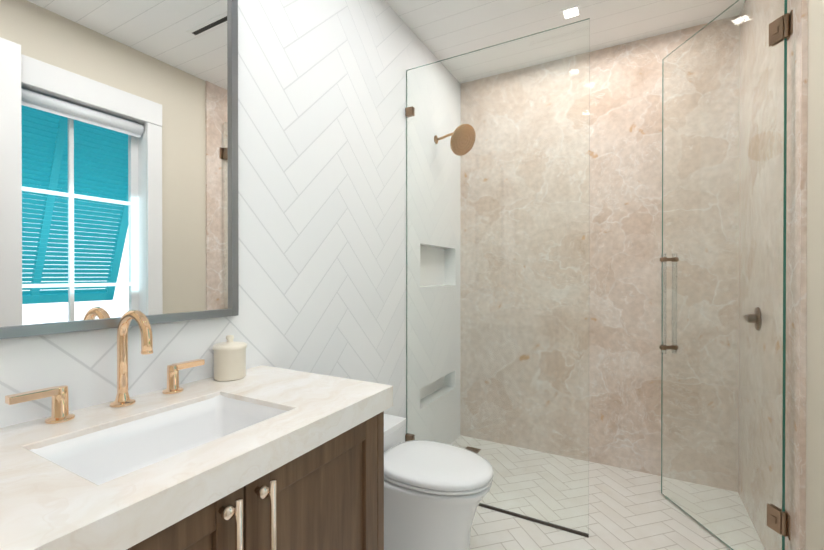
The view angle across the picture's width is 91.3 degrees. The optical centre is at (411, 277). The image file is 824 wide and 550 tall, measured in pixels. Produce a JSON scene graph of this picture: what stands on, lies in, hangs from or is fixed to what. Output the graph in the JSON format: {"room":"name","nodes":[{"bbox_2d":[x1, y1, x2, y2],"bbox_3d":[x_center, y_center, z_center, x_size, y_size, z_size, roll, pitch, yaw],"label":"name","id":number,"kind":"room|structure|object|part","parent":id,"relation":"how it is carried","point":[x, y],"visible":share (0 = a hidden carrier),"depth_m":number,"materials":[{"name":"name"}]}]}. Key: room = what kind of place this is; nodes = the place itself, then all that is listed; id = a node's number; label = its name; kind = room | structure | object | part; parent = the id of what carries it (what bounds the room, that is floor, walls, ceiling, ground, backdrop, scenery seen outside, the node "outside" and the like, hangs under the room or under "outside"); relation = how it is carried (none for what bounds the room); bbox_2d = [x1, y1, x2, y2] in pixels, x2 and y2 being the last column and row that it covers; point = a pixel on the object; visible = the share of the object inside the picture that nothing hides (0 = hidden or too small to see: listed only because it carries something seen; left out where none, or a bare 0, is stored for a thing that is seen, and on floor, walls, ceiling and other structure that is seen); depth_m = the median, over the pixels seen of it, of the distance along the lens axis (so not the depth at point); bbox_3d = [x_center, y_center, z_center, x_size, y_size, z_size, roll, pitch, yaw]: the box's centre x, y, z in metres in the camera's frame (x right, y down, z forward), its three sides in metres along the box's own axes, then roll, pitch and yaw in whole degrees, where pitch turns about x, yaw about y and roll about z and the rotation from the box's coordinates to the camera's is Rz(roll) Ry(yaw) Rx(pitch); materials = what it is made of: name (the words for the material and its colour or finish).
{"room":"bathroom","nodes":[
{"label":"bathroom","id":0,"kind":"room"},
{"bbox_2d":[0,0,438,441],"bbox_3d":[-0.465,-0.131,1.705,0.090,2.728,3.718,0,0,29],"label":"wall","id":1,"kind":"structure","parent":0,"point":[321,188],"depth_m":1.66,"materials":[{"name":"tile"}]},
{"bbox_2d":[0,0,238,338],"bbox_3d":[-0.776,-0.497,1.020,0.027,1.252,0.761,0,0,29],"label":"mirror","id":2,"kind":"object","parent":1,"relation":"attached to","point":[118,159],"visible":1,"depth_m":1.04,"materials":[{"name":"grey mirror"}]},
{"bbox_2d":[385,0,736,60],"bbox_3d":[0.327,-1.492,1.259,2.122,0.001,3.718,0,0,29],"label":"ceiling","id":3,"kind":"structure","parent":0,"point":[443,29],"depth_m":2.33,"materials":[{"name":"white paint"}]},
{"bbox_2d":[560,4,581,20],"bbox_3d":[0.898,-1.495,2.275,0.100,0.007,0.100,0,0,29],"label":"recessed light","id":4,"kind":"object","parent":3,"relation":"in","point":[571,12],"visible":1,"depth_m":2.27,"materials":[{"name":"white"}]},
{"bbox_2d":[470,461,731,549],"bbox_3d":[0.327,1.236,1.272,2.122,0.001,3.718,0,0,29],"label":"floor","id":5,"kind":"structure","parent":0,"point":[632,510],"depth_m":1.99,"materials":[{"name":"tile"}]},
{"bbox_2d":[0,310,392,549],"bbox_3d":[-0.536,0.659,0.892,0.576,1.158,1.000,0,0,29],"label":"bathroom vanity","id":6,"kind":"object","parent":5,"relation":"on","point":[262,457],"visible":0.98,"depth_m":0.87,"materials":[{"name":"white stone"}]},
{"bbox_2d":[5,310,204,423],"bbox_3d":[-0.691,0.201,0.998,0.152,0.242,0.430,0,0,29],"label":"faucet","id":7,"kind":"object","parent":6,"relation":"on","point":[125,409],"depth_m":0.99,"materials":[{"name":"gold metal"}]},
{"bbox_2d":[30,395,286,484],"bbox_3d":[-0.516,0.400,0.885,0.349,0.138,0.476,0,0,29],"label":"sink","id":8,"kind":"object","parent":6,"relation":"in","point":[125,448],"depth_m":0.92,"materials":[{"name":"white ceramic"}]},
{"bbox_2d":[212,335,246,380],"bbox_3d":[-0.581,0.251,1.286,0.100,0.137,0.100,0,0,29],"label":"jar","id":9,"kind":"object","parent":6,"relation":"on","point":[230,359],"visible":1,"depth_m":1.25,"materials":[{"name":"beige ceramic"}]},
{"bbox_2d":[384,414,492,549],"bbox_3d":[0.015,0.963,1.769,0.689,0.541,0.380,0,0,29],"label":"toilet","id":10,"kind":"object","parent":5,"relation":"on","point":[435,492],"visible":0.65,"depth_m":1.61,"materials":[{"name":"white ceramic"}]},
{"bbox_3d":[-0.201,0.962,1.888,0.196,0.541,0.364,0,0,29],"label":"tank","id":11,"kind":"part","parent":10,"relation":"part of","materials":[{"name":"white ceramic"}]},
{"bbox_3d":[0.054,1.033,1.747,0.588,0.400,0.374,0,0,29],"label":"bowl","id":12,"kind":"part","parent":10,"relation":"part of","materials":[{"name":"white ceramic"}]},
{"bbox_3d":[0.102,0.817,1.720,0.484,0.014,0.376,0,0,29],"label":"seat","id":13,"kind":"part","parent":10,"relation":"part of","materials":[{"name":"white plastic"}]},
{"bbox_3d":[0.103,0.792,1.719,0.488,0.034,0.380,0,0,29],"label":"lid","id":14,"kind":"part","parent":10,"relation":"part of","materials":[{"name":"white plastic"}]},
{"bbox_2d":[405,18,589,537],"bbox_3d":[0.403,0.004,2.150,0.996,2.454,0.032,0,0,29],"label":"glass panel","id":15,"kind":"object","parent":5,"relation":"on","point":[497,242],"visible":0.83,"depth_m":2.09,"materials":[{"name":"clear glass"}]},
{"bbox_2d":[589,23,707,475],"bbox_3d":[1.131,-0.135,2.716,2.122,2.728,0.001,0,0,29],"label":"wall","id":16,"kind":"structure","parent":0,"point":[625,271],"depth_m":2.58,"materials":[{"name":"stone"}]},
{"bbox_2d":[805,0,823,549],"bbox_3d":[1.141,-0.126,0.814,0.140,2.728,3.718,0,0,29],"label":"wall","id":17,"kind":"structure","parent":0,"point":[814,535],"depth_m":1.36,"materials":[{"name":"beige paint"}]},
{"bbox_2d":[785,0,807,549],"bbox_3d":[1.638,-0.131,1.869,0.018,2.728,0.990,0,0,29],"label":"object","id":18,"kind":"structure","parent":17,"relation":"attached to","point":[796,281],"depth_m":1.49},
{"bbox_2d":[661,0,786,549],"bbox_3d":[1.432,-0.002,1.919,0.012,2.440,0.696,0,0,-3],"label":"shower door","id":19,"kind":"structure","parent":18,"relation":"attached to","point":[724,153],"depth_m":1.83,"materials":[{"name":"clear glass"}]},
{"bbox_2d":[659,257,669,349],"bbox_3d":[1.414,0.143,2.212,0.100,0.506,0.030,0,0,-3],"label":"brackets","id":20,"kind":"object","parent":19,"relation":"attached to","point":[664,347],"visible":0.5,"depth_m":2.20,"materials":[{"name":"brown metal"}]},
{"bbox_2d":[661,253,665,353],"bbox_3d":[1.380,0.143,2.211,0.025,0.547,0.025,0,0,8],"label":"door handle","id":21,"kind":"object","parent":20,"relation":"attached to","point":[663,304],"visible":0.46,"depth_m":2.19,"materials":[{"name":"metal"}]},
{"bbox_2d":[767,13,789,536],"bbox_3d":[1.450,-0.007,1.594,0.029,2.026,0.072,0,0,-3],"label":"shower door hinges","id":22,"kind":"object","parent":19,"relation":"attached to","point":[778,31],"visible":0.94,"depth_m":1.58,"materials":[{"name":"brown metal"}]},
{"bbox_2d":[785,9,792,539],"bbox_3d":[1.461,-0.007,1.563,0.006,2.026,0.060,0,0,29],"label":"shower door hinges","id":23,"kind":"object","parent":18,"relation":"attached to","point":[790,34],"depth_m":1.54,"materials":[{"name":"brown metal"}]}
]}

